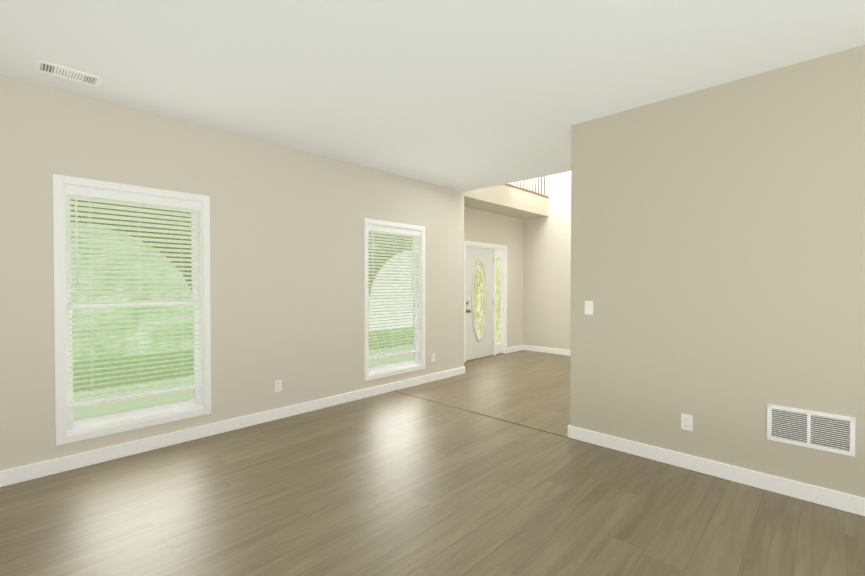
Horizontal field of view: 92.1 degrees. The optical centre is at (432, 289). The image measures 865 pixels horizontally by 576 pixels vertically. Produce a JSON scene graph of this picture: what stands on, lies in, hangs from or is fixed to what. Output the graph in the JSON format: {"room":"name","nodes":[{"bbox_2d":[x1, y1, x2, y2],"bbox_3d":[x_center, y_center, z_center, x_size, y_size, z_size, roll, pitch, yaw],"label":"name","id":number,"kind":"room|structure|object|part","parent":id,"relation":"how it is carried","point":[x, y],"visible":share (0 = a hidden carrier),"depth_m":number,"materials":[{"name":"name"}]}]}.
{"room":"empty living room","nodes":[
{"label":"empty living room","id":0,"kind":"room"},
{"bbox_2d":[0,75,463,470],"bbox_3d":[-2.249,-0.066,3.542,0.150,2.740,7.750,1,1,44],"label":"wall","id":1,"kind":"structure","parent":0,"point":[287,266],"depth_m":3.88,"materials":[{"name":"beige paint"}]},
{"bbox_2d":[52,174,210,445],"bbox_3d":[-2.387,0.141,3.386,0.168,1.930,1.030,1,1,44],"label":"window","id":2,"kind":"structure","parent":1,"relation":"in","point":[60,327],"depth_m":3.28,"materials":[{"name":"white"}]},
{"bbox_3d":[-2.409,0.141,3.407,0.083,1.796,0.896,1,1,44],"label":"window sash","id":3,"kind":"part","parent":2,"relation":"part of","materials":[{"name":"white plastic"}]},
{"bbox_2d":[65,186,200,408],"bbox_3d":[-2.359,0.055,3.358,0.078,1.623,0.892,1,1,44],"label":"window blind","id":4,"kind":"object","parent":2,"relation":"attached to","point":[105,195],"visible":0.92,"depth_m":3.31,"materials":[{"name":"white plastic"}]},
{"bbox_2d":[0,367,464,486],"bbox_3d":[-2.137,1.252,3.557,0.016,0.105,7.600,1,1,44],"label":"baseboard","id":5,"kind":"structure","parent":1,"relation":"attached to","point":[40,469],"depth_m":3.59,"materials":[{"name":"white wood"}]},
{"bbox_2d":[274,380,281,391],"bbox_3d":[-1.546,0.966,4.178,0.010,0.115,0.072,1,1,44],"label":"electrical outlet","id":6,"kind":"object","parent":1,"relation":"attached to","point":[278,385],"visible":1,"depth_m":4.18,"materials":[{"name":"white plastic"}]},
{"bbox_2d":[364,218,424,380],"bbox_3d":[-0.509,0.115,5.360,0.168,1.930,1.020,1,1,44],"label":"window","id":7,"kind":"structure","parent":1,"relation":"in","point":[420,365],"depth_m":5.43,"materials":[{"name":"white"}]},
{"bbox_3d":[-0.531,0.115,5.381,0.083,1.796,0.886,1,1,44],"label":"window sash","id":8,"kind":"part","parent":7,"relation":"part of","materials":[{"name":"white plastic"}]},
{"bbox_2d":[368,225,420,359],"bbox_3d":[-0.480,0.029,5.332,0.078,1.623,0.882,1,1,44],"label":"window blind","id":9,"kind":"object","parent":7,"relation":"attached to","point":[394,231],"visible":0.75,"depth_m":5.32,"materials":[{"name":"white plastic"}]},
{"bbox_2d":[431,353,434,361],"bbox_3d":[0.011,0.944,5.815,0.010,0.115,0.072,1,1,44],"label":"electrical outlet","id":10,"kind":"object","parent":1,"relation":"attached to","point":[432,357],"visible":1,"depth_m":5.81,"materials":[{"name":"white plastic"}]},
{"bbox_2d":[0,350,864,575],"bbox_3d":[0.579,1.375,2.768,6.460,0.120,10.500,1,1,44],"label":"floor","id":11,"kind":"structure","parent":0,"point":[392,483],"depth_m":2.53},
{"bbox_2d":[394,390,567,436],"bbox_3d":[0.363,1.288,4.492,2.318,0.007,0.060,1,1,44],"label":"transition strip","id":12,"kind":"object","parent":11,"relation":"on","point":[503,419],"visible":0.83,"depth_m":4.27,"materials":[{"name":"brown wood"}]},
{"bbox_2d":[0,0,864,191],"bbox_3d":[-0.166,-1.559,1.540,5.900,0.300,7.750,1,1,44],"label":"ceiling","id":13,"kind":"structure","parent":0,"point":[464,95],"depth_m":2.60,"materials":[{"name":"white paint"}]},
{"bbox_2d":[34,59,102,87],"bbox_3d":[-2.396,-1.421,2.749,0.185,0.009,0.325,1,1,44],"label":"ceiling vent","id":14,"kind":"object","parent":13,"relation":"in","point":[49,68],"visible":1,"depth_m":2.74,"materials":[{"name":"white metal"}]},
{"bbox_2d":[464,207,522,347],"bbox_3d":[0.912,-0.091,7.677,0.150,2.680,2.600,1,1,44],"label":"wall","id":15,"kind":"structure","parent":0,"point":[488,227],"depth_m":8.21,"materials":[{"name":"beige paint"}]},
{"bbox_2d":[464,241,506,362],"bbox_3d":[0.939,0.199,7.676,0.195,2.100,1.350,1,1,44],"label":"front door","id":16,"kind":"structure","parent":15,"relation":"attached to","point":[479,302],"depth_m":7.67,"materials":[{"name":"white paint"}]},
{"bbox_2d":[507,345,522,352],"bbox_3d":[1.658,1.188,8.358,0.016,0.105,0.610,1,1,44],"label":"baseboard","id":17,"kind":"structure","parent":15,"relation":"attached to","point":[514,348],"depth_m":8.35,"materials":[{"name":"white wood"}]},
{"bbox_2d":[464,184,547,218],"bbox_3d":[0.757,-1.612,7.805,1.700,0.360,2.600,1,1,44],"label":"beam","id":18,"kind":"structure","parent":0,"point":[506,200],"depth_m":7.30,"materials":[{"name":"beige paint"}]},
{"bbox_2d":[505,176,548,197],"bbox_3d":[1.284,-2.282,7.188,0.122,0.995,2.745,1,1,44],"label":"railing","id":19,"kind":"object","parent":18,"relation":"on","point":[541,194],"visible":0.08,"depth_m":7.79,"materials":[{"name":"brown wood"}]},
{"bbox_2d":[508,171,570,349],"bbox_3d":[2.791,-1.552,7.769,5.000,5.600,0.150,1,1,44],"label":"wall","id":20,"kind":"structure","parent":0,"point":[546,281],"depth_m":8.16,"materials":[{"name":"beige paint"}]},
{"bbox_2d":[523,345,569,355],"bbox_3d":[3.153,1.201,7.346,3.544,0.105,0.016,1,1,44],"label":"baseboard","id":21,"kind":"structure","parent":20,"relation":"attached to","point":[547,350],"depth_m":8.20,"materials":[{"name":"white wood"}]},
{"bbox_2d":[570,45,864,497],"bbox_3d":[2.443,-0.053,2.598,3.250,2.740,0.150,1,1,44],"label":"wall","id":22,"kind":"structure","parent":0,"point":[718,255],"depth_m":2.88,"materials":[{"name":"beige paint"}]},
{"bbox_2d":[585,301,592,314],"bbox_3d":[1.328,0.154,3.547,0.072,0.116,0.017,1,1,44],"label":"switch plate","id":23,"kind":"object","parent":22,"relation":"attached to","point":[588,307],"visible":1,"depth_m":3.54,"materials":[{"name":"white plastic"}]},
{"bbox_2d":[681,413,692,430],"bbox_3d":[1.863,0.971,3.054,0.072,0.115,0.010,1,1,44],"label":"electrical outlet","id":24,"kind":"object","parent":22,"relation":"attached to","point":[686,421],"visible":1,"depth_m":3.05,"materials":[{"name":"white plastic"}]},
{"bbox_2d":[568,425,864,515],"bbox_3d":[2.380,1.265,2.561,3.266,0.105,0.016,1,1,44],"label":"baseboard","id":25,"kind":"structure","parent":22,"relation":"attached to","point":[850,503],"depth_m":2.86,"materials":[{"name":"white wood"}]},
{"bbox_2d":[767,404,854,456],"bbox_3d":[2.341,0.867,2.594,0.405,0.230,0.014,1,1,44],"label":"air vent","id":26,"kind":"object","parent":22,"relation":"in","point":[833,433],"visible":1,"depth_m":2.58,"materials":[{"name":"white metal"}]},
{"label":"outside","id":27,"kind":"structure","parent":0,"visible":0},
{"bbox_2d":[70,199,412,419],"bbox_3d":[-1.992,0.038,5.888,2.690,2.770,13.000,1,1,44],"label":"arcade","id":28,"kind":"object","parent":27,"point":[122,404],"depth_m":5.33,"materials":[{"name":"beige paint"}]},
{"bbox_2d":[71,226,412,359],"bbox_3d":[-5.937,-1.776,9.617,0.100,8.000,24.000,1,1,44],"label":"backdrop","id":29,"kind":"structure","parent":27,"point":[122,329],"depth_m":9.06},
{"bbox_2d":[73,327,412,391],"bbox_3d":[-4.488,1.492,8.282,4.100,0.100,24.000,1,1,44],"label":"lawn","id":30,"kind":"structure","parent":27,"point":[134,372],"depth_m":7.86,"materials":[{"name":"green plant"}]}
]}

